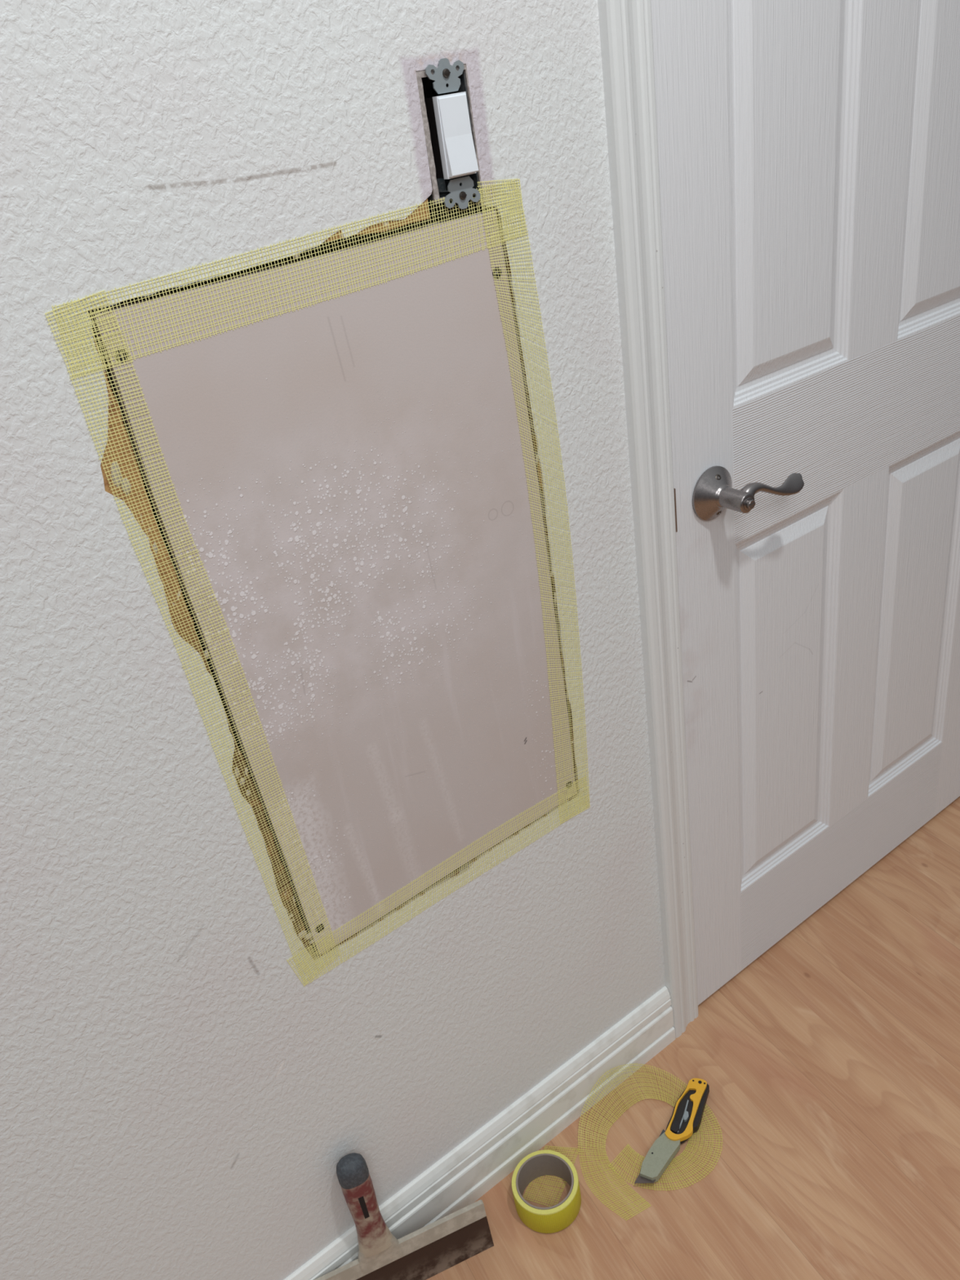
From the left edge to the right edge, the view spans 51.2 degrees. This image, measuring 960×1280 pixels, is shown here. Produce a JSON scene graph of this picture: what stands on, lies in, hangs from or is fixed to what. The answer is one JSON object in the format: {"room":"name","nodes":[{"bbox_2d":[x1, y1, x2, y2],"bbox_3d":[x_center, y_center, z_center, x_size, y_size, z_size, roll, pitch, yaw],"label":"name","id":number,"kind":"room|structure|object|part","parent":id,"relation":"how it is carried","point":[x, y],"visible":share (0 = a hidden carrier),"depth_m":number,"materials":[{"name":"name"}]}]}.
{"room":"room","nodes":[
{"label":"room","id":0,"kind":"room"},
{"bbox_2d":[0,0,665,1279],"bbox_3d":[-0.030,-0.347,1.029,3.900,2.440,0.110,-26,33,-28],"label":"wall","id":1,"kind":"structure","parent":0,"point":[176,1103],"depth_m":0.98,"materials":[{"name":"paint"}]},
{"bbox_2d":[91,210,576,955],"bbox_3d":[-0.090,-0.028,1.055,0.414,0.726,0.013,-26,33,-28],"label":"drywall patch","id":2,"kind":"object","parent":1,"relation":"attached to","point":[348,473],"visible":1,"depth_m":1.00,"materials":[{"name":"paper"}]},
{"bbox_2d":[44,290,339,986],"bbox_3d":[-0.246,0.061,0.961,0.082,0.764,0.001,-26,33,-28],"label":"tape","id":3,"kind":"object","parent":2,"relation":"attached to","point":[66,364],"visible":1,"depth_m":0.91,"materials":[{"name":"yellow fabric"}]},
{"bbox_2d":[52,178,525,377],"bbox_3d":[-0.141,-0.325,0.876,0.461,0.071,0.001,-26,33,-28],"label":"tape","id":4,"kind":"object","parent":2,"relation":"attached to","point":[443,198],"visible":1,"depth_m":0.86,"materials":[{"name":"yellow fabric"}]},
{"bbox_2d":[286,775,590,986],"bbox_3d":[-0.034,0.288,1.228,0.447,0.060,0.001,-26,33,-28],"label":"tape","id":5,"kind":"object","parent":2,"relation":"attached to","point":[525,811],"visible":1,"depth_m":1.22,"materials":[{"name":"yellow fabric"}]},
{"bbox_2d":[477,178,590,823],"bbox_3d":[0.078,-0.105,1.145,0.069,0.782,0.001,-26,33,-28],"label":"tape","id":6,"kind":"object","parent":2,"relation":"attached to","point":[500,184],"visible":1,"depth_m":1.11,"materials":[{"name":"yellow fabric"}]},
{"bbox_2d":[415,63,482,204],"bbox_3d":[-0.044,-0.468,0.932,0.057,0.108,0.060,-26,33,-28],"label":"junction box","id":7,"kind":"object","parent":1,"relation":"attached to","point":[439,186],"visible":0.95,"depth_m":0.92,"materials":[{"name":"plastic"}]},
{"bbox_2d":[424,57,480,208],"bbox_3d":[-0.030,-0.461,0.917,0.041,0.123,0.043,-26,33,-28],"label":"light switch","id":8,"kind":"object","parent":1,"relation":"attached to","point":[454,153],"visible":1,"depth_m":0.90,"materials":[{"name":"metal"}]},
{"bbox_2d":[284,986,675,1279],"bbox_3d":[-0.539,1.020,1.139,2.130,0.113,0.016,-26,33,-28],"label":"baseboard","id":9,"kind":"structure","parent":1,"relation":"attached to","point":[470,1170],"depth_m":1.48,"materials":[{"name":"white paint"}]},
{"bbox_2d":[597,0,698,1038],"bbox_3d":[0.199,-0.263,1.162,0.064,2.101,0.016,-26,33,-28],"label":"trim","id":10,"kind":"structure","parent":1,"relation":"attached to","point":[625,26],"depth_m":1.17,"materials":[{"name":"white paint"}]},
{"bbox_2d":[674,488,677,532],"bbox_3d":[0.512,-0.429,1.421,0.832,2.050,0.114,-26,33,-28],"label":"strike plate","id":11,"kind":"object","parent":1,"relation":"attached to","point":[674,488],"depth_m":1.25,"materials":[{"name":"grey metal"}]},
{"bbox_2d":[651,0,959,1004],"bbox_3d":[0.558,-0.404,1.374,0.800,2.022,0.103,-26,33,-28],"label":"door","id":12,"kind":"structure","parent":1,"relation":"in","point":[809,150],"depth_m":1.38,"materials":[{"name":"white paint"}]},
{"bbox_3d":[0.303,-0.184,1.274,0.070,0.070,0.025,-26,33,-28],"label":"handle","id":13,"kind":"part","parent":12,"relation":"part of","materials":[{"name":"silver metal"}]},
{"bbox_3d":[0.362,-0.193,1.276,0.128,0.040,0.036,-26,33,-28],"label":"lever","id":14,"kind":"part","parent":12,"relation":"part of","materials":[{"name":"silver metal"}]},
{"bbox_2d":[426,795,959,1279],"bbox_3d":[0.844,1.114,0.749,3.900,0.050,2.520,-26,33,-28],"label":"floor","id":15,"kind":"structure","parent":0,"point":[829,1063],"depth_m":1.50,"materials":[{"name":"brown wood"}]},
{"bbox_2d":[314,1152,493,1279],"bbox_3d":[-0.125,0.762,1.319,0.260,0.268,0.041,-18,30,-15],"label":"knife","id":16,"kind":"object","parent":15,"relation":"on","point":[424,1253],"visible":1,"depth_m":1.34,"materials":[{"name":"grey metal"}]},
{"bbox_3d":[-0.148,0.739,1.295,0.047,0.132,0.030,-18,25,-15],"label":"handle","id":17,"kind":"part","parent":16,"relation":"part of","materials":[{"name":"red plastic"}]},
{"bbox_3d":[-0.106,0.854,1.354,0.260,0.072,0.001,-18,25,-15],"label":"blade","id":18,"kind":"part","parent":16,"relation":"part of","materials":[{"name":"metal"}]},
{"bbox_2d":[511,1150,581,1233],"bbox_3d":[0.095,0.788,1.435,0.096,0.048,0.096,-26,33,-28],"label":"tape roll","id":19,"kind":"object","parent":15,"relation":"on","point":[553,1219],"visible":1,"depth_m":1.42,"materials":[{"name":"yellow"}]},
{"bbox_2d":[523,1146,578,1206],"bbox_3d":[0.106,0.788,1.482,0.053,0.002,0.100,6,33,26],"label":"tape","id":20,"kind":"object","parent":15,"relation":"on","point":[545,1146],"visible":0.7,"depth_m":1.47,"materials":[{"name":"yellow fabric"}]},
{"bbox_2d":[577,1062,722,1220],"bbox_3d":[0.245,0.727,1.492,0.227,0.058,0.192,-23,32,-24],"label":"tape","id":21,"kind":"object","parent":15,"relation":"on","point":[673,1077],"visible":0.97,"depth_m":1.49,"materials":[{"name":"yellow fabric"}]},
{"bbox_2d":[634,1078,709,1183],"bbox_3d":[0.293,0.737,1.495,0.044,0.017,0.197,13,36,34],"label":"utility knife","id":22,"kind":"object","parent":15,"relation":"on","point":[686,1118],"visible":1,"depth_m":1.49,"materials":[{"name":"yellow plastic"}]},
{"bbox_3d":[0.240,0.776,1.444,0.024,0.001,0.030,13,36,34],"label":"blade","id":23,"kind":"part","parent":22,"relation":"part of","materials":[{"name":"metal"}]},
{"bbox_3d":[0.315,0.714,1.522,0.036,0.008,0.113,8,33,28],"label":"handle","id":24,"kind":"part","parent":22,"relation":"part of","materials":[{"name":"yellow plastic"}]}
]}

